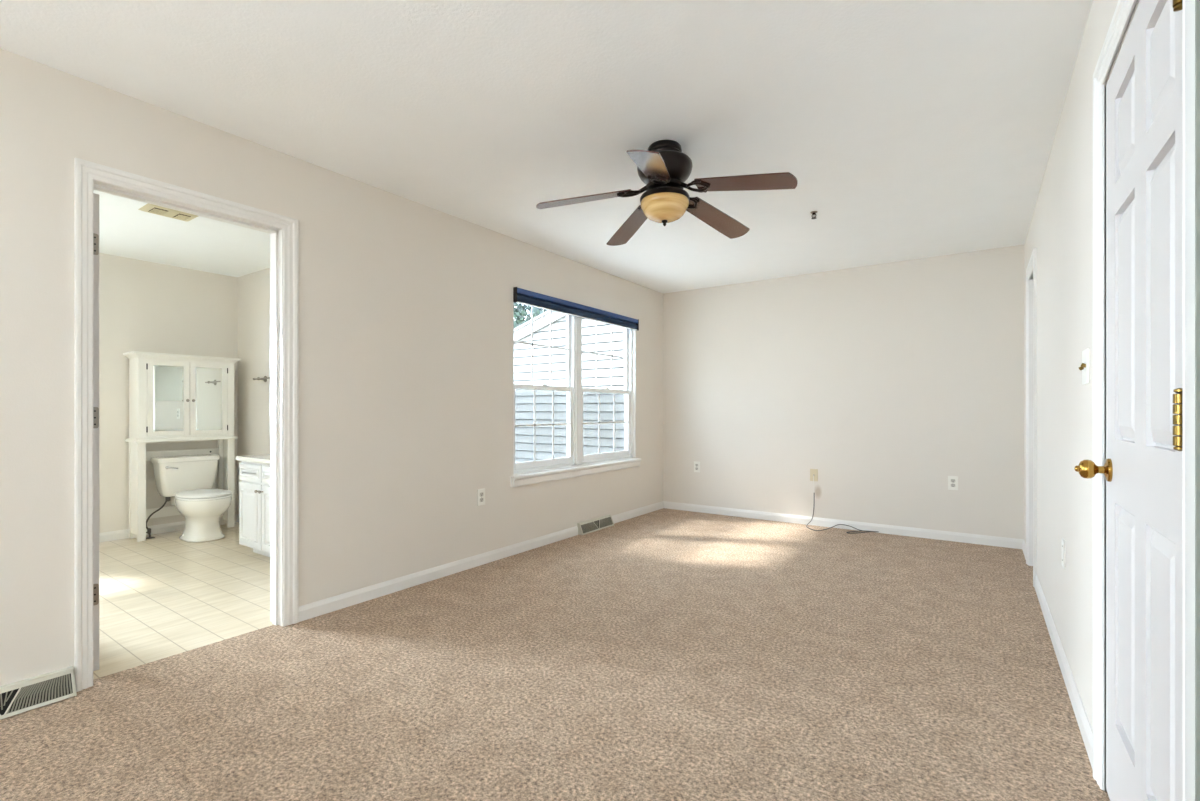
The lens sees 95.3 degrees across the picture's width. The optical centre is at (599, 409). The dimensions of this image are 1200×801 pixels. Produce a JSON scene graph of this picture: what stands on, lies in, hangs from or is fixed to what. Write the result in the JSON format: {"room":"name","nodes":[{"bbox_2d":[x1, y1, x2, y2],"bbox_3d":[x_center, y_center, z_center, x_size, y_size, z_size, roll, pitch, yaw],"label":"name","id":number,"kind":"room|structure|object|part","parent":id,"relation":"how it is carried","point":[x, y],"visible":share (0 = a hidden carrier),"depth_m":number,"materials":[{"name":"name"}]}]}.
{"room":"empty bedroom","nodes":[
{"label":"empty bedroom","id":0,"kind":"room"},
{"bbox_2d":[99,253,237,532],"bbox_3d":[-4.531,-0.105,4.261,0.120,2.440,3.260,0,0,35],"label":"wall","id":1,"kind":"structure","parent":0,"point":[145,306],"depth_m":4.88,"materials":[{"name":"paint"}]},
{"bbox_2d":[99,514,236,542],"bbox_3d":[-4.482,1.075,4.215,0.013,0.078,3.040,0,0,35],"label":"baseboard","id":2,"kind":"structure","parent":1,"relation":"attached to","point":[169,527],"depth_m":4.89,"materials":[{"name":"white paint"}]},
{"bbox_2d":[238,268,269,513],"bbox_3d":[-2.346,-0.105,4.660,3.022,2.440,0.120,0,0,35],"label":"wall","id":3,"kind":"structure","parent":0,"point":[253,288],"depth_m":5.29,"materials":[{"name":"paint"}]},
{"bbox_2d":[253,376,269,381],"bbox_3d":[-2.986,-0.290,4.985,0.620,0.060,0.072,0,0,35],"label":"towel bar","id":4,"kind":"object","parent":3,"relation":"attached to","point":[264,378],"visible":0.55,"depth_m":5.10,"materials":[{"name":"silver metal"}]},
{"bbox_2d":[0,48,662,685],"bbox_3d":[-1.863,-0.105,2.595,0.120,2.440,9.153,0,0,35],"label":"wall","id":5,"kind":"structure","parent":0,"point":[406,305],"depth_m":3.06,"materials":[{"name":"paint"}]},
{"bbox_2d":[93,193,98,670],"bbox_3d":[-2.429,0.093,2.515,0.724,2.018,0.040,0,0,35],"label":"door","id":6,"kind":"structure","parent":5,"relation":"in","point":[95,196],"depth_m":2.31,"materials":[{"name":"white paint"}]},
{"bbox_2d":[74,157,298,691],"bbox_3d":[-1.890,0.059,2.556,0.156,2.112,0.867,0,0,35],"label":"door frame","id":7,"kind":"structure","parent":5,"relation":"attached to","point":[85,172],"depth_m":2.57,"materials":[{"name":"white paint"}]},
{"bbox_2d":[299,526,577,621],"bbox_3d":[-0.894,1.075,3.881,0.013,0.078,2.441,0,0,35],"label":"baseboard","id":8,"kind":"structure","parent":5,"relation":"attached to","point":[314,609],"depth_m":3.50,"materials":[{"name":"white paint"}]},
{"bbox_2d":[477,488,484,505],"bbox_3d":[-0.855,0.627,3.941,0.009,0.118,0.072,0,0,35],"label":"electrical outlet","id":9,"kind":"object","parent":5,"relation":"attached to","point":[480,492],"visible":1,"depth_m":3.93,"materials":[{"name":"white plastic"}]},
{"bbox_2d":[511,302,641,486],"bbox_3d":[-0.174,-0.178,5.003,0.163,1.539,1.910,0,0,35],"label":"window","id":10,"kind":"structure","parent":5,"relation":"in","point":[576,464],"depth_m":4.94,"materials":[{"name":"white plastic"}]},
{"bbox_2d":[514,307,567,385],"bbox_3d":[-0.491,-0.542,4.612,0.005,0.682,0.712,0,0,35],"label":"grille","id":11,"kind":"object","parent":10,"relation":"attached to","point":[532,344],"depth_m":4.71,"materials":[{"name":"white plastic"}]},
{"bbox_2d":[515,389,569,460],"bbox_3d":[-0.470,0.125,4.597,0.005,0.589,0.712,0,0,35],"label":"grille","id":12,"kind":"object","parent":10,"relation":"attached to","point":[567,390],"depth_m":4.69,"materials":[{"name":"white plastic"}]},
{"bbox_3d":[-0.474,0.134,4.600,0.024,0.680,0.784,0,0,35],"label":"sash","id":13,"kind":"part","parent":10,"relation":"part of","materials":[{"name":"white plastic"}]},
{"bbox_3d":[-0.491,-0.224,4.612,0.085,1.447,0.840,0,0,35],"label":"frame","id":14,"kind":"part","parent":10,"relation":"part of","materials":[{"name":"white plastic"}]},
{"bbox_3d":[-0.496,-0.542,4.615,0.024,0.754,0.784,0,0,35],"label":"sash","id":15,"kind":"part","parent":10,"relation":"part of","materials":[{"name":"white plastic"}]},
{"bbox_2d":[513,287,638,330],"bbox_3d":[-0.148,-0.850,4.977,0.078,0.193,1.837,0,0,35],"label":"roller shade","id":16,"kind":"object","parent":10,"relation":"attached to","point":[521,296],"visible":0.94,"depth_m":4.78,"materials":[{"name":"blue fabric"}]},
{"bbox_3d":[-0.174,0.545,5.003,0.163,0.092,1.910,0,0,35],"label":"sill","id":17,"kind":"part","parent":10,"relation":"part of","materials":[{"name":"white paint"}]},
{"bbox_2d":[582,322,625,388],"bbox_3d":[0.044,-0.542,5.386,0.005,0.682,0.795,0,0,35],"label":"window pane","id":18,"kind":"object","parent":10,"relation":"attached to","point":[596,353],"depth_m":5.49,"materials":[{"name":"clear glass"}]},
{"bbox_2d":[583,392,627,453],"bbox_3d":[0.065,0.125,5.372,0.005,0.589,0.795,0,0,35],"label":"grille","id":19,"kind":"object","parent":10,"relation":"attached to","point":[625,451],"depth_m":5.48,"materials":[{"name":"white plastic"}]},
{"bbox_3d":[0.061,0.134,5.375,0.024,0.680,0.867,0,0,35],"label":"sash","id":20,"kind":"part","parent":10,"relation":"part of","materials":[{"name":"white plastic"}]},
{"bbox_3d":[0.044,-0.224,5.386,0.085,1.447,0.923,0,0,35],"label":"frame","id":21,"kind":"part","parent":10,"relation":"part of","materials":[{"name":"white plastic"}]},
{"bbox_3d":[0.040,-0.542,5.389,0.024,0.754,0.867,0,0,35],"label":"sash","id":22,"kind":"part","parent":10,"relation":"part of","materials":[{"name":"white plastic"}]},
{"bbox_2d":[612,501,663,523],"bbox_3d":[0.406,1.075,5.763,0.013,0.078,1.095,0,0,35],"label":"baseboard","id":23,"kind":"structure","parent":5,"relation":"attached to","point":[630,514],"depth_m":5.73,"materials":[{"name":"white paint"}]},
{"bbox_2d":[0,0,1091,293],"bbox_3d":[-1.280,-1.375,2.181,7.795,0.100,9.133,0,0,35],"label":"ceiling","id":24,"kind":"structure","parent":0,"point":[911,129],"depth_m":2.39,"materials":[{"name":"paint"}]},
{"bbox_2d":[138,203,197,220],"bbox_3d":[-2.886,-1.317,3.669,0.210,0.015,0.280,0,0,35],"label":"ceiling vent","id":25,"kind":"object","parent":24,"relation":"in","point":[150,208],"visible":0.98,"depth_m":3.64,"materials":[{"name":"plastic"}]},
{"bbox_2d":[148,208,167,214],"bbox_3d":[-2.924,-1.312,3.619,0.118,0.004,0.077,0,0,35],"label":"grille","id":26,"kind":"object","parent":25,"relation":"attached to","point":[159,211],"depth_m":3.61,"materials":[{"name":"metal"}]},
{"bbox_2d":[173,215,189,219],"bbox_3d":[-2.850,-1.312,3.726,0.118,0.004,0.067,0,0,35],"label":"grille","id":27,"kind":"object","parent":25,"relation":"attached to","point":[180,217],"depth_m":3.72,"materials":[{"name":"metal"}]},
{"bbox_2d":[536,140,797,245],"bbox_3d":[0.366,-1.126,2.791,1.188,0.398,1.237,0,0,-39],"label":"ceiling fan","id":28,"kind":"object","parent":24,"relation":"hanging from","point":[664,169],"visible":1,"depth_m":2.68,"materials":[{"name":"brown wood"}]},
{"bbox_3d":[-0.081,-1.054,2.735,0.482,0.006,0.132,-10,10,-3],"label":"blade","id":29,"kind":"part","parent":28,"relation":"part of","materials":[{"name":"brown wood"}]},
{"bbox_3d":[0.177,-1.054,3.139,0.132,0.006,0.482,-10,-6,-23],"label":"blade","id":30,"kind":"part","parent":28,"relation":"part of","materials":[{"name":"brown wood"}]},
{"bbox_3d":[0.223,-1.054,2.364,0.132,0.006,0.482,10,12,13],"label":"blade","id":31,"kind":"part","parent":28,"relation":"part of","materials":[{"name":"brown wood"}]},
{"bbox_3d":[0.326,-1.004,2.759,0.242,0.099,0.242,0,0,35],"label":"lamp shade","id":32,"kind":"part","parent":28,"relation":"part of","materials":[{"name":"orange glass"}]},
{"bbox_3d":[0.641,-1.054,3.017,0.482,0.006,0.132,13,-18,-39],"label":"blade","id":33,"kind":"part","parent":28,"relation":"part of","materials":[{"name":"brown wood"}]},
{"bbox_3d":[0.669,-1.054,2.539,0.482,0.006,0.132,12,-3,32],"label":"blade","id":34,"kind":"part","parent":28,"relation":"part of","materials":[{"name":"brown wood"}]},
{"bbox_2d":[810,211,816,218],"bbox_3d":[1.433,-1.303,3.662,0.044,0.044,0.044,0,0,35],"label":"sprinkler","id":35,"kind":"object","parent":24,"relation":"attached to","point":[812,212],"visible":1,"depth_m":3.65,"materials":[{"name":"silver metal"}]},
{"bbox_2d":[0,508,1109,800],"bbox_3d":[-1.444,1.175,2.294,7.395,0.120,9.133,0,0,35],"label":"floor","id":36,"kind":"structure","parent":0,"point":[664,654],"depth_m":2.24,"materials":[{"name":"beige carpet"}]},
{"bbox_2d":[0,666,76,719],"bbox_3d":[-2.173,1.063,1.985,0.063,0.101,0.392,0,0,35],"label":"floor vent","id":37,"kind":"object","parent":36,"relation":"in","point":[18,697],"visible":1,"depth_m":2.06,"materials":[{"name":"metal"}]},
{"bbox_2d":[123,351,240,541],"bbox_3d":[-3.774,0.311,4.974,0.275,1.606,0.806,0,0,35],"label":"tall cabinet","id":38,"kind":"object","parent":36,"relation":"on","point":[173,397],"visible":1,"depth_m":4.86,"materials":[{"name":"beige paint"}]},
{"bbox_3d":[-4.063,0.695,4.764,0.038,0.840,0.055,0,0,35],"label":"leg","id":39,"kind":"part","parent":38,"relation":"part of","materials":[{"name":"beige paint"}]},
{"bbox_3d":[-3.990,0.669,4.697,0.158,0.790,0.018,0,0,35],"label":"panel","id":40,"kind":"part","parent":38,"relation":"part of","materials":[{"name":"beige paint"}]},
{"bbox_3d":[-3.902,0.695,4.652,0.038,0.840,0.055,0,0,35],"label":"leg","id":41,"kind":"part","parent":38,"relation":"part of","materials":[{"name":"beige paint"}]},
{"bbox_3d":[-3.877,0.922,5.045,0.018,0.085,0.624,0,0,35],"label":"rail","id":42,"kind":"part","parent":38,"relation":"part of","materials":[{"name":"beige paint"}]},
{"bbox_3d":[-3.784,-0.102,4.798,0.019,0.658,0.305,0,0,35],"label":"door","id":43,"kind":"part","parent":38,"relation":"part of","materials":[{"name":"beige paint"}]},
{"bbox_3d":[-3.781,-0.102,4.796,0.002,0.574,0.221,0,0,35],"label":"mirror panel","id":44,"kind":"part","parent":38,"relation":"part of","materials":[{"name":"clear glass"}]},
{"bbox_3d":[-3.774,-0.467,4.974,0.275,0.050,0.806,0,0,35],"label":"crown","id":45,"kind":"part","parent":38,"relation":"part of","materials":[{"name":"beige paint"}]},
{"bbox_3d":[-3.877,0.409,5.045,0.018,0.080,0.624,0,0,35],"label":"rail","id":46,"kind":"part","parent":38,"relation":"part of","materials":[{"name":"beige paint"}]},
{"bbox_3d":[-3.611,-0.102,5.049,0.019,0.658,0.297,0,0,35],"label":"door","id":47,"kind":"part","parent":38,"relation":"part of","materials":[{"name":"beige paint"}]},
{"bbox_3d":[-3.608,-0.102,5.047,0.002,0.574,0.213,0,0,35],"label":"mirror panel","id":48,"kind":"part","parent":38,"relation":"part of","materials":[{"name":"clear glass"}]},
{"bbox_3d":[-3.679,0.695,5.319,0.038,0.840,0.055,0,0,35],"label":"leg","id":49,"kind":"part","parent":38,"relation":"part of","materials":[{"name":"beige paint"}]},
{"bbox_3d":[-3.592,0.669,5.273,0.158,0.790,0.018,0,0,35],"label":"panel","id":50,"kind":"part","parent":38,"relation":"part of","materials":[{"name":"beige paint"}]},
{"bbox_3d":[-3.518,0.695,5.207,0.038,0.840,0.055,0,0,35],"label":"leg","id":51,"kind":"part","parent":38,"relation":"part of","materials":[{"name":"beige paint"}]},
{"bbox_2d":[146,454,231,541],"bbox_3d":[-3.571,0.768,4.801,0.749,0.700,0.550,0,0,35],"label":"toilet","id":52,"kind":"object","parent":36,"relation":"on","point":[189,480],"visible":0.96,"depth_m":4.77,"materials":[{"name":"white ceramic"}]},
{"bbox_3d":[-3.766,0.441,4.982,0.222,0.046,0.474,0,0,35],"label":"tank lid","id":53,"kind":"part","parent":52,"relation":"part of","materials":[{"name":"white ceramic"}]},
{"bbox_3d":[-3.768,0.617,4.983,0.205,0.305,0.452,0,0,35],"label":"tank","id":54,"kind":"part","parent":52,"relation":"part of","materials":[{"name":"white ceramic"}]},
{"bbox_3d":[-3.444,0.749,4.760,0.494,0.016,0.380,0,0,35],"label":"seat","id":55,"kind":"part","parent":52,"relation":"part of","materials":[{"name":"white plastic"}]},
{"bbox_3d":[-3.447,0.723,4.761,0.493,0.027,0.380,0,0,35],"label":"seat lid","id":56,"kind":"part","parent":52,"relation":"part of","materials":[{"name":"white plastic"}]},
{"bbox_3d":[-3.451,0.936,4.764,0.504,0.356,0.376,0,0,35],"label":"bowl","id":57,"kind":"part","parent":52,"relation":"part of","materials":[{"name":"white ceramic"}]},
{"bbox_2d":[239,461,269,556],"bbox_3d":[-2.047,0.755,4.030,1.480,0.725,0.573,0,0,35],"label":"vanity cabinet","id":58,"kind":"object","parent":36,"relation":"on","point":[254,486],"visible":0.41,"depth_m":4.08,"materials":[{"name":"white wood"}]},
{"bbox_3d":[-2.651,0.474,4.133,0.298,0.070,0.009,0,0,35],"label":"raised panel","id":59,"kind":"part","parent":58,"relation":"part of","materials":[{"name":"white wood"}]},
{"bbox_3d":[-2.651,0.797,4.133,0.258,0.385,0.009,0,0,35],"label":"raised panel","id":60,"kind":"part","parent":58,"relation":"part of","materials":[{"name":"white wood"}]},
{"bbox_3d":[-2.644,0.797,4.143,0.358,0.485,0.018,0,0,35],"label":"door","id":61,"kind":"part","parent":58,"relation":"part of","materials":[{"name":"white wood"}]},
{"bbox_3d":[-2.644,0.474,4.143,0.358,0.130,0.018,0,0,35],"label":"drawer","id":62,"kind":"part","parent":58,"relation":"part of","materials":[{"name":"white wood"}]},
{"bbox_2d":[236,454,269,463],"bbox_3d":[-2.043,0.333,4.036,1.520,0.117,0.558,0,0,35],"label":"countertop","id":63,"kind":"structure","parent":58,"relation":"on","point":[265,458],"depth_m":4.12,"materials":[{"name":"stone"}]},
{"bbox_3d":[-2.339,0.474,3.933,0.358,0.130,0.018,0,0,35],"label":"drawer","id":64,"kind":"part","parent":58,"relation":"part of","materials":[{"name":"white wood"}]},
{"bbox_3d":[-2.339,0.797,3.933,0.358,0.485,0.018,0,0,35],"label":"door","id":65,"kind":"part","parent":58,"relation":"part of","materials":[{"name":"white wood"}]},
{"bbox_3d":[-2.346,0.474,3.922,0.298,0.070,0.009,0,0,35],"label":"raised panel","id":66,"kind":"part","parent":58,"relation":"part of","materials":[{"name":"white wood"}]},
{"bbox_3d":[-2.346,0.797,3.922,0.258,0.385,0.009,0,0,35],"label":"raised panel","id":67,"kind":"part","parent":58,"relation":"part of","materials":[{"name":"white wood"}]},
{"bbox_2d":[577,514,613,534],"bbox_3d":[-0.032,1.063,5.085,0.063,0.101,0.510,0,0,35],"label":"floor vent","id":68,"kind":"object","parent":36,"relation":"in","point":[585,527],"visible":1,"depth_m":5.05,"materials":[{"name":"metal"}]},
{"bbox_2d":[663,245,1023,538],"bbox_3d":[2.141,-0.105,5.319,3.373,2.440,0.120,0,0,35],"label":"wall","id":69,"kind":"structure","parent":0,"point":[891,381],"depth_m":5.07,"materials":[{"name":"paint"}]},
{"bbox_2d":[694,461,699,471],"bbox_3d":[1.060,0.623,5.987,0.072,0.118,0.009,0,0,35],"label":"electrical outlet","id":70,"kind":"object","parent":69,"relation":"attached to","point":[696,464],"visible":1,"depth_m":5.99,"materials":[{"name":"white plastic"}]},
{"bbox_2d":[810,469,817,480],"bbox_3d":[2.067,0.629,5.288,0.072,0.118,0.014,0,0,35],"label":"cable jack","id":71,"kind":"object","parent":69,"relation":"attached to","point":[814,472],"visible":1,"depth_m":5.29,"materials":[{"name":"beige plastic"}]},
{"bbox_2d":[806,475,878,533],"bbox_3d":[2.204,0.869,5.024,0.613,0.485,0.265,0,0,35],"label":"cable","id":72,"kind":"object","parent":71,"relation":"hanging from","point":[813,475],"visible":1,"depth_m":5.07,"materials":[{"name":"white plastic"}]},
{"bbox_2d":[663,501,1023,548],"bbox_3d":[2.054,1.075,5.298,3.253,0.078,0.013,0,0,35],"label":"baseboard","id":73,"kind":"structure","parent":69,"relation":"attached to","point":[886,529],"depth_m":5.05,"materials":[{"name":"white paint"}]},
{"bbox_2d":[948,476,957,489],"bbox_3d":[2.999,0.621,4.647,0.072,0.118,0.009,0,0,35],"label":"electrical outlet","id":74,"kind":"object","parent":69,"relation":"attached to","point":[952,480],"visible":1,"depth_m":4.64,"materials":[{"name":"white plastic"}]},
{"bbox_2d":[1024,0,1139,790],"bbox_3d":[0.878,-0.105,0.629,0.120,2.440,9.033,0,0,35],"label":"wall","id":75,"kind":"structure","parent":0,"point":[1060,229],"depth_m":2.21,"materials":[{"name":"paint"}]},
{"bbox_2d":[1022,540,1025,558],"bbox_3d":[3.245,1.075,4.172,0.013,0.078,0.485,0,0,35],"label":"baseboard","id":76,"kind":"structure","parent":75,"relation":"attached to","point":[1023,542],"depth_m":4.25,"materials":[{"name":"white paint"}]},
{"bbox_2d":[1026,248,1036,586],"bbox_3d":[2.972,0.047,3.675,0.138,2.135,0.639,0,0,35],"label":"door frame","id":77,"kind":"structure","parent":75,"relation":"attached to","point":[1032,265],"depth_m":3.91,"materials":[{"name":"white paint"}]},
{"bbox_2d":[1034,575,1092,769],"bbox_3d":[2.125,1.075,2.551,0.013,0.078,2.157,0,0,35],"label":"baseboard","id":78,"kind":"structure","parent":75,"relation":"attached to","point":[1082,719],"depth_m":2.17,"materials":[{"name":"white paint"}]},
{"bbox_2d":[1062,538,1064,568],"bbox_3d":[1.987,0.615,2.346,0.008,0.118,0.072,0,0,35],"label":"blank wall plate","id":79,"kind":"object","parent":75,"relation":"attached to","point":[1063,540],"visible":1,"depth_m":2.32,"materials":[{"name":"white plastic"}]},
{"bbox_2d":[1079,348,1089,384],"bbox_3d":[1.647,-0.147,1.864,0.019,0.118,0.116,0,0,35],"label":"light switch","id":80,"kind":"object","parent":75,"relation":"attached to","point":[1085,366],"visible":1,"depth_m":1.84,"materials":[{"name":"white plastic"}]},
{"bbox_2d":[1074,0,1182,800],"bbox_3d":[1.228,0.080,1.274,0.112,2.046,0.809,0,0,35],"label":"door","id":81,"kind":"structure","parent":75,"relation":"in","point":[1142,469],"depth_m":1.22,"materials":[{"name":"white paint"}]},
{"bbox_3d":[1.401,0.170,1.566,0.065,0.055,0.055,0,0,35],"label":"knob","id":82,"kind":"part","parent":81,"relation":"part of","materials":[{"name":"gold metal"}]},
{"bbox_3d":[1.345,-0.730,1.389,0.017,0.231,0.224,0,0,35],"label":"panel","id":83,"kind":"part","parent":81,"relation":"part of","materials":[{"name":"white paint"}]},
{"bbox_3d":[1.345,-0.226,1.389,0.017,0.609,0.224,0,0,35],"label":"panel","id":84,"kind":"part","parent":81,"relation":"part of","materials":[{"name":"white paint"}]},
{"bbox_3d":[1.345,0.552,1.389,0.017,0.599,0.224,0,0,35],"label":"panel","id":85,"kind":"part","parent":81,"relation":"part of","materials":[{"name":"white paint"}]},
{"bbox_3d":[1.158,-0.730,1.120,0.017,0.231,0.219,0,0,35],"label":"panel","id":86,"kind":"part","parent":81,"relation":"part of","materials":[{"name":"white paint"}]},
{"bbox_3d":[1.158,-0.226,1.120,0.017,0.609,0.219,0,0,35],"label":"panel","id":87,"kind":"part","parent":81,"relation":"part of","materials":[{"name":"white paint"}]},
{"bbox_3d":[1.158,0.552,1.120,0.017,0.599,0.219,0,0,35],"label":"panel","id":88,"kind":"part","parent":81,"relation":"part of","materials":[{"name":"white paint"}]},
{"bbox_2d":[1093,0,1194,800],"bbox_3d":[1.304,0.045,1.260,0.138,2.138,0.900,0,0,35],"label":"door frame","id":89,"kind":"structure","parent":75,"relation":"attached to","point":[1124,9],"depth_m":1.31,"materials":[{"name":"white paint"}]},
{"bbox_2d":[1195,0,1199,800],"bbox_3d":[1.056,0.065,0.881,0.134,2.100,0.006,0,0,35],"label":"trim","id":90,"kind":"structure","parent":75,"relation":"attached to","point":[1197,2],"depth_m":0.92,"materials":[{"name":"paint"}]},
{"label":"outside","id":91,"kind":"structure","parent":0,"visible":0},
{"bbox_3d":[-0.987,1.540,7.367,22.000,0.150,29.000,0,0,35],"label":"ground","id":92,"kind":"structure","parent":91,"visible":0},
{"bbox_2d":[514,303,546,327],"bbox_3d":[-2.018,-1.656,16.767,4.965,6.368,4.857,0,0,35],"label":"tree","id":93,"kind":"object","parent":92,"relation":"on","point":[520,313],"visible":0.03,"depth_m":15.43,"materials":[{"name":"green plant"}]},
{"bbox_2d":[514,310,623,462],"bbox_3d":[-0.858,-0.245,9.666,6.200,3.518,3.070,0,0,35],"label":"neighbouring house","id":94,"kind":"structure","parent":92,"relation":"on","point":[524,399],"depth_m":7.67,"materials":[{"name":"plastic"}]}
]}

